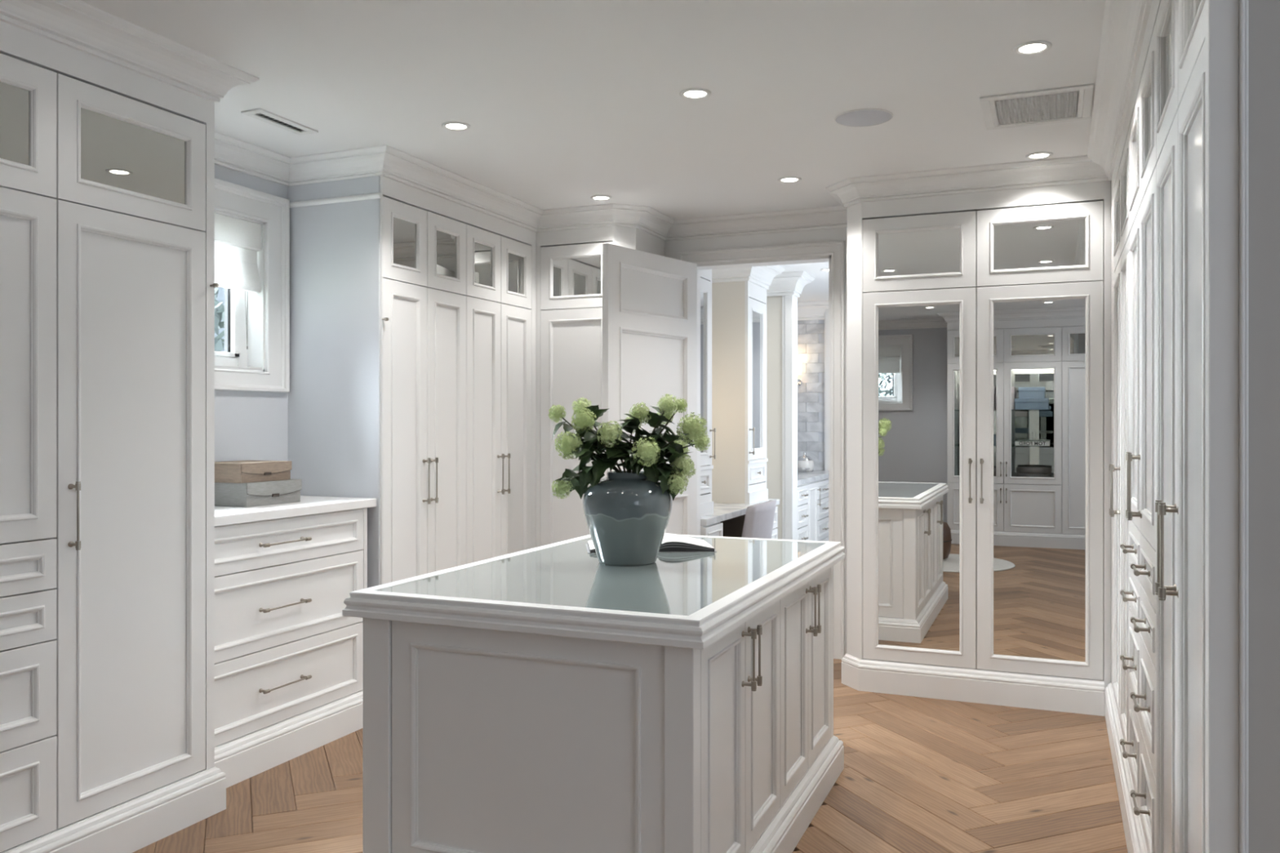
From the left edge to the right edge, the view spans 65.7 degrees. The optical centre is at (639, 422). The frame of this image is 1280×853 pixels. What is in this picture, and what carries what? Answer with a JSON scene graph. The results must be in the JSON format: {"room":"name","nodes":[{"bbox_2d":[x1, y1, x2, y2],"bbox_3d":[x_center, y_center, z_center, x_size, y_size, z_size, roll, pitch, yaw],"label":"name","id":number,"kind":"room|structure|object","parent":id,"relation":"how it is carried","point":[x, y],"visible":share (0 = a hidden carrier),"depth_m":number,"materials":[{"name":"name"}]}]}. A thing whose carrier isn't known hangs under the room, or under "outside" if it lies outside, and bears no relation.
{"room":"walk-in closet","nodes":[
{"label":"walk-in closet","id":0,"kind":"room"},
{"bbox_2d":[214,164,287,462],"bbox_3d":[-2.581,0.070,3.142,0.150,2.700,8.400,0,0,23],"label":"wall","id":1,"kind":"structure","parent":0,"point":[250,425],"depth_m":4.71,"materials":[{"name":"grey paint"}]},
{"bbox_2d":[214,177,289,392],"bbox_3d":[-2.018,-0.625,4.443,0.182,0.951,1.065,0,0,23],"label":"window","id":2,"kind":"structure","parent":1,"relation":"in","point":[264,366],"depth_m":4.78,"materials":[{"name":"white wood"}]},
{"bbox_2d":[214,213,261,349],"bbox_3d":[-1.986,-0.650,4.429,0.048,0.601,0.750,0,0,23],"label":"roman shade","id":3,"kind":"object","parent":2,"relation":"attached to","point":[237,242],"visible":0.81,"depth_m":4.64,"materials":[{"name":"fabric"}]},
{"bbox_2d":[214,131,290,186],"bbox_3d":[-1.916,-1.226,4.393,0.108,0.108,1.129,0,0,23],"label":"trim","id":4,"kind":"structure","parent":1,"relation":"attached to","point":[230,153],"depth_m":4.64,"materials":[{"name":"white wood"}]},
{"bbox_2d":[79,0,1105,219],"bbox_3d":[0.066,-1.330,1.968,6.000,0.100,8.280,0,0,23],"label":"ceiling","id":5,"kind":"structure","parent":0,"point":[565,104],"depth_m":3.77,"materials":[{"name":"white paint"}]},
{"bbox_2d":[0,0,258,102],"bbox_3d":[-2.385,-1.226,1.517,0.108,0.108,4.754,0,0,23],"label":"trim","id":6,"kind":"structure","parent":5,"relation":"attached to","point":[77,24],"depth_m":3.22,"materials":[{"name":"white wood"}]},
{"bbox_2d":[240,108,318,135],"bbox_3d":[-1.528,-1.276,4.219,0.105,0.008,0.345,0,0,23],"label":"ceiling vent","id":7,"kind":"object","parent":5,"relation":"in","point":[260,114],"visible":1,"depth_m":4.20,"materials":[{"name":"metal"}]},
{"bbox_2d":[441,121,471,131],"bbox_3d":[-0.793,-1.276,4.279,0.124,0.007,0.124,0,0,23],"label":"recessed light","id":8,"kind":"object","parent":5,"relation":"in","point":[450,126],"visible":1,"depth_m":4.28,"materials":[{"name":"metal"}]},
{"bbox_2d":[590,195,612,200],"bbox_3d":[-0.221,-1.276,5.644,0.124,0.007,0.124,0,0,23],"label":"recessed light","id":9,"kind":"object","parent":5,"relation":"in","point":[597,197],"visible":1,"depth_m":5.64,"materials":[{"name":"metal"}]},
{"bbox_2d":[679,88,711,99],"bbox_3d":[0.215,-1.276,3.857,0.124,0.007,0.124,0,0,23],"label":"recessed light","id":10,"kind":"object","parent":5,"relation":"in","point":[691,93],"visible":1,"depth_m":3.85,"materials":[{"name":"metal"}]},
{"bbox_2d":[777,176,801,183],"bbox_3d":[0.787,-1.276,5.222,0.124,0.007,0.124,0,0,23],"label":"recessed light","id":11,"kind":"object","parent":5,"relation":"in","point":[788,180],"visible":1,"depth_m":5.22,"materials":[{"name":"metal"}]},
{"bbox_2d":[834,108,893,127],"bbox_3d":[0.939,-1.278,4.166,0.242,0.004,0.242,0,0,23],"label":"ceiling speaker","id":12,"kind":"object","parent":5,"relation":"attached to","point":[863,117],"visible":1,"depth_m":4.16,"materials":[{"name":"plastic"}]},
{"bbox_2d":[1013,40,1052,55],"bbox_3d":[1.339,-1.276,3.385,0.124,0.007,0.124,0,0,23],"label":"recessed light","id":13,"kind":"object","parent":5,"relation":"in","point":[1033,47],"visible":1,"depth_m":3.38,"materials":[{"name":"metal"}]},
{"bbox_2d":[979,83,1093,130],"bbox_3d":[1.613,-1.276,4.033,0.410,0.008,0.455,0,0,23],"label":"ceiling vent","id":14,"kind":"object","parent":5,"relation":"in","point":[1074,103],"visible":1,"depth_m":4.01,"materials":[{"name":"metal"}]},
{"bbox_2d":[989,88,1084,127],"bbox_3d":[1.613,-1.276,4.033,0.342,0.004,0.386,0,0,23],"label":"grille","id":15,"kind":"object","parent":14,"relation":"attached to","point":[1064,105],"depth_m":4.03,"materials":[{"name":"metal"}]},
{"bbox_2d":[1025,151,1053,159],"bbox_3d":[1.911,-1.276,4.750,0.124,0.007,0.124,0,0,23],"label":"recessed light","id":16,"kind":"object","parent":5,"relation":"in","point":[1038,155],"visible":1,"depth_m":4.75,"materials":[{"name":"metal"}]},
{"bbox_2d":[132,658,1128,852],"bbox_3d":[0.139,1.480,2.142,6.000,0.120,8.659,0,0,23],"label":"floor","id":17,"kind":"structure","parent":0,"point":[919,775],"depth_m":3.79,"materials":[{"name":"brown wood"}]},
{"bbox_2d":[0,21,57,852],"bbox_3d":[-2.201,0.070,2.895,0.702,2.700,0.618,0,0,23],"label":"wardrobe","id":18,"kind":"object","parent":17,"relation":"on","point":[28,60],"visible":0.98,"depth_m":2.97,"materials":[{"name":"paint"}]},
{"bbox_2d":[47,43,218,831],"bbox_3d":[-1.962,0.070,3.465,0.702,2.700,0.618,0,0,23],"label":"wardrobe","id":19,"kind":"object","parent":17,"relation":"on","point":[135,285],"visible":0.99,"depth_m":3.32,"materials":[{"name":"paint"}]},
{"bbox_2d":[4,691,362,852],"bbox_3d":[-2.307,1.340,2.038,0.208,0.160,5.775,0,0,23],"label":"baseboard","id":20,"kind":"structure","parent":17,"relation":"on","point":[133,825],"depth_m":3.55,"materials":[{"name":"paint"}]},
{"bbox_2d":[214,507,367,748],"bbox_3d":[-1.707,0.910,4.279,0.542,1.020,1.073,0,0,23],"label":"chest","id":21,"kind":"object","parent":17,"relation":"on","point":[286,649],"visible":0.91,"depth_m":4.19,"materials":[{"name":"paint"}]},
{"bbox_2d":[214,495,376,526],"bbox_3d":[-1.714,0.380,4.304,0.540,0.040,1.110,0,0,23],"label":"countertop","id":22,"kind":"structure","parent":21,"relation":"on","point":[308,505],"depth_m":4.23,"materials":[{"name":"stone"}]},
{"bbox_2d":[214,479,302,506],"bbox_3d":[-1.728,0.309,4.410,0.285,0.102,0.329,0,0,23],"label":"storage box","id":23,"kind":"object","parent":22,"relation":"on","point":[281,491],"visible":0.89,"depth_m":4.27,"materials":[{"name":"grey cardboard"}]},
{"bbox_2d":[214,460,291,483],"bbox_3d":[-1.748,0.216,4.394,0.261,0.084,0.299,0,0,23],"label":"storage box","id":24,"kind":"object","parent":23,"relation":"on","point":[237,471],"visible":0.95,"depth_m":4.28,"materials":[{"name":"beige cardboard"}]},
{"bbox_2d":[287,175,536,587],"bbox_3d":[-1.176,0.070,5.513,0.606,2.700,1.522,0,0,23],"label":"wardrobe","id":25,"kind":"object","parent":17,"relation":"on","point":[413,310],"visible":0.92,"depth_m":4.98,"materials":[{"name":"paint"}]},
{"bbox_2d":[289,192,381,208],"bbox_3d":[-1.492,-1.079,4.813,0.565,0.027,0.012,0,0,23],"label":"trim","id":26,"kind":"structure","parent":25,"relation":"attached to","point":[378,195],"depth_m":4.80,"materials":[{"name":"white wood"}]},
{"bbox_2d":[288,145,386,186],"bbox_3d":[-1.458,-1.226,4.755,0.673,0.108,0.108,0,0,23],"label":"trim","id":27,"kind":"structure","parent":25,"relation":"attached to","point":[368,162],"depth_m":4.75,"materials":[{"name":"white wood"}]},
{"bbox_2d":[382,145,542,232],"bbox_3d":[-0.905,-1.226,5.344,0.108,0.108,1.623,0,0,23],"label":"trim","id":28,"kind":"structure","parent":25,"relation":"attached to","point":[398,166],"depth_m":5.21,"materials":[{"name":"white wood"}]},
{"bbox_2d":[342,534,844,852],"bbox_3d":[-0.006,0.955,3.467,1.101,0.930,1.780,0,0,23],"label":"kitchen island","id":29,"kind":"object","parent":17,"relation":"on","point":[552,698],"visible":0.98,"depth_m":2.78,"materials":[{"name":"paint"}]},
{"bbox_2d":[582,471,671,565],"bbox_3d":[-0.044,0.333,3.494,0.316,0.318,0.316,0,0,23],"label":"vase","id":30,"kind":"object","parent":29,"relation":"on","point":[627,515],"visible":0.94,"depth_m":3.38,"materials":[{"name":"ceramic"}]},
{"bbox_2d":[547,404,613,467],"bbox_3d":[-0.190,0.153,3.507,0.256,0.437,0.143,0,0,23],"label":"stem","id":31,"kind":"object","parent":30,"relation":"in","point":[557,412],"visible":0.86,"depth_m":3.50,"materials":[{"name":"green plant"}]},
{"bbox_2d":[551,453,617,499],"bbox_3d":[-0.181,0.233,3.455,0.253,0.278,0.142,0,0,2],"label":"stem","id":32,"kind":"object","parent":30,"relation":"in","point":[580,482],"visible":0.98,"depth_m":3.44,"materials":[{"name":"green plant"}]},
{"bbox_2d":[555,431,620,483],"bbox_3d":[-0.167,0.200,3.455,0.259,0.344,0.163,0,0,-40],"label":"stem","id":33,"kind":"object","parent":30,"relation":"in","point":[569,445],"visible":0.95,"depth_m":3.42,"materials":[{"name":"green plant"}]},
{"bbox_2d":[572,397,615,457],"bbox_3d":[-0.148,0.140,3.522,0.166,0.463,0.185,0,0,-21],"label":"stem","id":34,"kind":"object","parent":30,"relation":"in","point":[580,404],"visible":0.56,"depth_m":3.53,"materials":[{"name":"green plant"}]},
{"bbox_2d":[570,407,622,472],"bbox_3d":[-0.150,0.159,3.462,0.190,0.426,0.126,0,0,4],"label":"stem","id":35,"kind":"object","parent":30,"relation":"in","point":[583,420],"visible":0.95,"depth_m":3.45,"materials":[{"name":"green plant"}]},
{"bbox_2d":[595,420,634,472],"bbox_3d":[-0.087,0.182,3.462,0.135,0.380,0.164,0,0,1],"label":"stem","id":36,"kind":"object","parent":30,"relation":"in","point":[611,434],"visible":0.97,"depth_m":3.42,"materials":[{"name":"green plant"}]},
{"bbox_2d":[619,415,641,472],"bbox_3d":[-0.041,0.172,3.533,0.136,0.399,0.133,0,0,-1],"label":"stem","id":37,"kind":"object","parent":30,"relation":"in","point":[628,429],"visible":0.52,"depth_m":3.53,"materials":[{"name":"green plant"}]},
{"bbox_2d":[617,401,657,472],"bbox_3d":[-0.007,0.149,3.486,0.127,0.446,0.179,0,0,23],"label":"stem","id":38,"kind":"object","parent":30,"relation":"in","point":[640,413],"visible":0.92,"depth_m":3.50,"materials":[{"name":"green plant"}]},
{"bbox_2d":[611,433,663,475],"bbox_3d":[0.004,0.204,3.431,0.170,0.335,0.165,0,0,23],"label":"stem","id":39,"kind":"object","parent":30,"relation":"in","point":[646,451],"visible":0.99,"depth_m":3.38,"materials":[{"name":"green plant"}]},
{"bbox_2d":[623,410,673,471],"bbox_3d":[0.045,0.158,3.526,0.194,0.427,0.124,0,0,-40],"label":"stem","id":40,"kind":"object","parent":30,"relation":"in","point":[654,420],"visible":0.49,"depth_m":3.54,"materials":[{"name":"green plant"}]},
{"bbox_2d":[631,393,679,472],"bbox_3d":[0.043,0.135,3.525,0.202,0.474,0.124,0,0,23],"label":"stem","id":41,"kind":"object","parent":30,"relation":"in","point":[665,404],"visible":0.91,"depth_m":3.50,"materials":[{"name":"green plant"}]},
{"bbox_2d":[629,398,687,462],"bbox_3d":[0.056,0.142,3.516,0.225,0.461,0.136,0,0,4],"label":"stem","id":42,"kind":"object","parent":30,"relation":"in","point":[682,407],"visible":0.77,"depth_m":3.54,"materials":[{"name":"green plant"}]},
{"bbox_2d":[633,455,688,501],"bbox_3d":[0.069,0.236,3.458,0.125,0.271,0.214,0,0,-39],"label":"stem","id":43,"kind":"object","parent":30,"relation":"in","point":[674,484],"visible":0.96,"depth_m":3.41,"materials":[{"name":"green plant"}]},
{"bbox_2d":[640,430,689,471],"bbox_3d":[0.079,0.195,3.541,0.176,0.354,0.202,0,0,23],"label":"stem","id":44,"kind":"object","parent":30,"relation":"in","point":[665,435],"visible":0.31,"depth_m":3.53,"materials":[{"name":"green plant"}]},
{"bbox_2d":[641,449,696,481],"bbox_3d":[0.084,0.225,3.459,0.224,0.293,0.135,0,0,-19],"label":"stem","id":45,"kind":"object","parent":30,"relation":"in","point":[683,465],"visible":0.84,"depth_m":3.45,"materials":[{"name":"green plant"}]},
{"bbox_2d":[640,412,707,476],"bbox_3d":[0.091,0.168,3.462,0.298,0.409,0.149,0,0,23],"label":"stem","id":46,"kind":"object","parent":30,"relation":"in","point":[691,428],"visible":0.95,"depth_m":3.43,"materials":[{"name":"green plant"}]},
{"bbox_2d":[637,433,711,470],"bbox_3d":[0.089,0.204,3.522,0.315,0.336,0.126,0,0,-13],"label":"stem","id":47,"kind":"object","parent":30,"relation":"in","point":[704,442],"visible":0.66,"depth_m":3.50,"materials":[{"name":"green plant"}]},
{"bbox_2d":[585,533,716,553],"bbox_3d":[0.036,0.470,3.882,0.490,0.043,0.278,0,0,-5],"label":"book","id":48,"kind":"object","parent":29,"relation":"on","point":[671,543],"visible":0.44,"depth_m":3.76,"materials":[{"name":"paper"}]},
{"bbox_2d":[536,226,664,546],"bbox_3d":[-0.242,0.070,6.255,0.624,2.700,0.581,0,0,23],"label":"tall cabinet","id":49,"kind":"object","parent":17,"relation":"on","point":[569,262],"visible":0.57,"depth_m":6.04,"materials":[{"name":"paint"}]},
{"bbox_2d":[536,203,613,232],"bbox_3d":[-0.399,-1.226,5.953,0.570,0.108,0.108,0,0,23],"label":"trim","id":50,"kind":"structure","parent":49,"relation":"attached to","point":[594,215],"depth_m":5.95,"materials":[{"name":"white wood"}]},
{"bbox_2d":[613,203,649,227],"bbox_3d":[-0.071,-1.226,5.887,0.231,0.108,0.108,0,0,-22],"label":"trim","id":51,"kind":"structure","parent":49,"relation":"attached to","point":[624,215],"depth_m":5.89,"materials":[{"name":"white wood"}]},
{"bbox_2d":[635,207,674,240],"bbox_3d":[0.108,-1.226,6.144,0.108,0.108,0.525,0,0,23],"label":"trim","id":52,"kind":"structure","parent":49,"relation":"attached to","point":[653,222],"depth_m":6.12,"materials":[{"name":"white wood"}]},
{"bbox_2d":[846,181,1111,691],"bbox_3d":[1.802,0.070,5.337,1.297,2.700,0.682,0,0,23],"label":"wardrobe","id":53,"kind":"object","parent":17,"relation":"on","point":[979,323],"visible":1,"depth_m":5.04,"materials":[{"name":"paint"}]},
{"bbox_2d":[825,177,861,208],"bbox_3d":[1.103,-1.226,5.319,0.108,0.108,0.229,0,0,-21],"label":"trim","id":54,"kind":"structure","parent":53,"relation":"attached to","point":[844,189],"depth_m":5.32,"materials":[{"name":"white wood"}]},
{"bbox_2d":[878,228,959,276],"bbox_3d":[1.452,-0.885,5.173,0.416,0.230,0.004,0,0,23],"label":"mirror","id":55,"kind":"object","parent":53,"relation":"attached to","point":[902,252],"depth_m":5.17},
{"bbox_2d":[878,304,959,651],"bbox_3d":[1.452,0.283,5.173,0.416,1.787,0.004,0,0,23],"label":"mirror","id":56,"kind":"object","parent":53,"relation":"attached to","point":[918,344],"depth_m":5.17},
{"bbox_2d":[841,653,1104,715],"bbox_3d":[1.780,1.340,5.359,1.295,0.160,0.678,0,0,23],"label":"baseboard","id":57,"kind":"structure","parent":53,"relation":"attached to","point":[997,688],"depth_m":5.03,"materials":[{"name":"paint"}]},
{"bbox_2d":[848,155,1111,202],"bbox_3d":[1.690,-1.226,5.002,1.246,0.108,0.108,0,0,23],"label":"trim","id":58,"kind":"structure","parent":53,"relation":"attached to","point":[1079,169],"depth_m":5.00,"materials":[{"name":"white wood"}]},
{"bbox_2d":[993,218,1085,270],"bbox_3d":[1.989,-0.885,4.948,0.429,0.230,0.004,0,0,23],"label":"mirror","id":59,"kind":"object","parent":53,"relation":"attached to","point":[1019,244],"depth_m":4.94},
{"bbox_2d":[993,298,1085,662],"bbox_3d":[1.989,0.283,4.948,0.429,1.787,0.004,0,0,23],"label":"mirror","id":60,"kind":"object","parent":53,"relation":"attached to","point":[1039,344],"depth_m":4.94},
{"bbox_2d":[1109,101,1130,767],"bbox_3d":[2.295,0.070,4.088,0.662,2.700,1.285,0,0,23],"label":"tall cabinet","id":61,"kind":"object","parent":17,"relation":"on","point":[1120,212],"visible":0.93,"depth_m":4.07,"materials":[{"name":"paint"}]},
{"bbox_2d":[1120,0,1156,852],"bbox_3d":[1.846,0.070,3.016,0.662,2.700,1.040,0,0,23],"label":"tall cabinet","id":62,"kind":"object","parent":17,"relation":"on","point":[1140,459],"visible":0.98,"depth_m":3.05,"materials":[{"name":"paint"}]},
{"bbox_2d":[1155,0,1204,852],"bbox_3d":[1.447,0.070,2.066,0.662,2.700,1.020,0,0,23],"label":"tall cabinet","id":63,"kind":"object","parent":17,"relation":"on","point":[1180,501],"visible":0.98,"depth_m":2.11,"materials":[{"name":"paint"}]},
{"bbox_2d":[1204,0,1239,852],"bbox_3d":[0.994,0.070,1.695,0.045,2.700,0.045,0,0,23],"label":"trim","id":64,"kind":"structure","parent":63,"relation":"attached to","point":[1221,16],"depth_m":1.68,"materials":[{"name":"paint"}]},
{"bbox_2d":[664,226,846,654],"bbox_3d":[1.056,0.070,6.101,4.570,2.700,0.130,0,0,23],"label":"wall","id":65,"kind":"structure","parent":0,"point":[672,248],"depth_m":6.11,"materials":[{"name":"grey paint"}]},
{"bbox_2d":[602,243,697,535],"bbox_3d":[0.075,0.203,5.944,0.148,2.418,0.899,0,0,37],"label":"door","id":66,"kind":"structure","parent":65,"relation":"in","point":[650,300],"depth_m":5.91,"materials":[{"name":"white wood"}]},
{"bbox_2d":[665,205,846,240],"bbox_3d":[0.729,-1.226,6.109,1.280,0.108,0.108,0,0,23],"label":"trim","id":67,"kind":"structure","parent":65,"relation":"attached to","point":[829,217],"depth_m":6.11,"materials":[{"name":"white wood"}]},
{"bbox_2d":[678,240,844,659],"bbox_3d":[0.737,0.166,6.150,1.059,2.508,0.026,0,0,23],"label":"trim","id":68,"kind":"structure","parent":65,"relation":"attached to","point":[836,250],"depth_m":5.96,"materials":[{"name":"white wood"}]},
{"bbox_2d":[766,295,782,539],"bbox_3d":[0.981,0.070,8.779,0.660,2.700,0.150,0,0,23],"label":"wall pier","id":69,"kind":"object","parent":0,"point":[774,304],"depth_m":8.62,"materials":[{"name":"beige paint"}]},
{"bbox_2d":[782,295,797,540],"bbox_3d":[1.306,0.070,8.642,0.095,2.700,0.180,0,0,23],"label":"trim","id":70,"kind":"structure","parent":69,"relation":"attached to","point":[789,303],"depth_m":8.56,"materials":[{"name":"white wood"}]},
{"bbox_2d":[780,262,828,302],"bbox_3d":[1.634,-1.330,8.423,2.300,0.100,4.600,0,0,23],"label":"ceiling","id":71,"kind":"structure","parent":0,"point":[817,290],"depth_m":8.99,"materials":[{"name":"white paint"}]},
{"bbox_2d":[820,268,828,271],"bbox_3d":[1.575,-1.276,8.307,0.124,0.007,0.124,0,0,23],"label":"recessed light","id":72,"kind":"object","parent":71,"relation":"in","point":[823,269],"visible":0.61,"depth_m":8.30,"materials":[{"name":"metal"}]},
{"bbox_2d":[797,319,824,470],"bbox_3d":[2.506,0.070,10.399,2.220,2.700,0.122,0,0,23],"label":"wall","id":73,"kind":"structure","parent":0,"point":[811,333],"depth_m":10.61,"materials":[{"name":"grey tile"}]},
{"bbox_2d":[711,265,828,320],"bbox_3d":[1.612,-1.188,8.332,1.970,0.184,4.385,0,0,23],"label":"trim","id":74,"kind":"structure","parent":73,"relation":"attached to","point":[773,278],"depth_m":8.46,"materials":[{"name":"white wood"}]},
{"bbox_2d":[797,360,802,386],"bbox_3d":[1.675,-0.526,10.589,0.130,0.267,0.170,0,0,23],"label":"wall sconce","id":75,"kind":"object","parent":73,"relation":"attached to","point":[799,362],"visible":0.52,"depth_m":10.53,"materials":[{"name":"silver metal"}]},
{"bbox_2d":[824,309,828,471],"bbox_3d":[2.007,-0.355,10.522,0.095,1.750,0.060,0,0,23],"label":"trim","id":76,"kind":"structure","parent":73,"relation":"attached to","point":[826,312],"depth_m":10.50,"materials":[{"name":"white wood"}]},
{"bbox_2d":[1248,0,1279,852],"bbox_3d":[1.957,0.070,1.310,2.003,2.700,0.070,0,0,23],"label":"wall","id":77,"kind":"structure","parent":0,"point":[1264,15],"depth_m":1.66,"materials":[{"name":"grey paint"}]},
{"bbox_2d":[1087,0,1152,180],"bbox_3d":[1.587,-1.226,3.287,0.108,0.108,3.350,0,0,23],"label":"trim","id":78,"kind":"structure","parent":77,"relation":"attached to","point":[1125,21],"depth_m":3.49,"materials":[{"name":"white wood"}]},
{"bbox_2d":[1104,682,1147,852],"bbox_3d":[1.633,1.340,3.268,0.048,0.160,3.350,0,0,23],"label":"baseboard","id":79,"kind":"structure","parent":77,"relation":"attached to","point":[1133,830],"depth_m":3.61,"materials":[{"name":"paint"}]},
{"bbox_2d":[1239,0,1248,852],"bbox_3d":[1.019,0.070,1.680,0.013,2.700,0.054,0,0,23],"label":"trim","id":80,"kind":"structure","parent":77,"relation":"attached to","point":[1243,4],"depth_m":1.66,"materials":[{"name":"paint"}]},
{"bbox_3d":[1.615,1.480,8.377,2.300,0.119,4.700,0,0,23],"label":"floor","id":81,"kind":"structure","parent":0,"visible":0},
{"bbox_2d":[700,498,779,538],"bbox_3d":[0.610,1.025,7.398,0.445,0.790,1.853,0,0,23],"label":"table","id":82,"kind":"object","parent":81,"relation":"on","point":[727,519],"visible":0.08,"depth_m":7.30,"materials":[{"name":"stone"}]},
{"bbox_2d":[700,269,715,516],"bbox_3d":[0.276,-0.325,6.746,0.392,1.910,0.425,0,0,23],"label":"cabinet","id":83,"kind":"object","parent":82,"relation":"on","point":[706,503],"visible":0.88,"depth_m":6.77,"materials":[{"name":"paint"}]},
{"bbox_2d":[711,280,768,503],"bbox_3d":[0.799,-0.325,7.993,0.392,1.910,0.540,0,0,23],"label":"tower","id":84,"kind":"object","parent":82,"relation":"on","point":[739,308],"visible":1,"depth_m":7.77,"materials":[{"name":"paint"}]},
{"bbox_2d":[742,500,776,538],"bbox_3d":[0.743,0.995,7.203,0.460,0.850,0.580,0,0,23],"label":"chair","id":85,"kind":"object","parent":81,"relation":"on","point":[759,517],"visible":0.38,"depth_m":6.96,"materials":[{"name":"fabric"}]},
{"bbox_2d":[797,470,828,541],"bbox_3d":[1.493,0.965,9.719,0.638,0.910,1.900,0,0,23],"label":"vanity","id":86,"kind":"object","parent":81,"relation":"on","point":[812,486],"visible":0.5,"depth_m":9.41,"materials":[{"name":"paint"}]},
{"bbox_2d":[797,470,828,485],"bbox_3d":[1.478,0.532,9.725,0.605,0.045,1.900,0,0,23],"label":"countertop","id":87,"kind":"structure","parent":86,"relation":"on","point":[815,475],"depth_m":9.55,"materials":[{"name":"stone"}]},
{"bbox_2d":[797,467,809,472],"bbox_3d":[1.645,0.488,10.132,0.184,0.044,0.184,0,0,23],"label":"dish","id":88,"kind":"object","parent":87,"relation":"on","point":[799,469],"visible":0.8,"depth_m":10.08,"materials":[{"name":"white ceramic"}]},
{"bbox_2d":[797,452,814,471],"bbox_3d":[1.720,0.410,10.361,0.200,0.200,0.200,0,0,23],"label":"glass canister","id":89,"kind":"object","parent":87,"relation":"on","point":[803,461],"visible":0.78,"depth_m":10.29,"materials":[{"name":"white glass"}]},
{"label":"outside","id":90,"kind":"structure","parent":0,"visible":0},
{"bbox_3d":[-13.606,1.970,11.126,26.300,0.100,50.000,0,0,23],"label":"ground","id":91,"kind":"structure","parent":90,"visible":0},
{"bbox_2d":[214,287,224,351],"bbox_3d":[-3.757,0.158,7.375,1.736,3.529,1.720,0,0,23],"label":"tree","id":92,"kind":"object","parent":91,"relation":"on","point":[219,307],"visible":0.02,"depth_m":7.27,"materials":[{"name":"green plant"}]},
{"bbox_2d":[214,287,224,351],"bbox_3d":[-4.313,-0.595,12.457,3.012,5.030,6.000,0,0,23],"label":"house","id":93,"kind":"structure","parent":91,"relation":"on","point":[220,298],"depth_m":9.40,"materials":[{"name":"white"}]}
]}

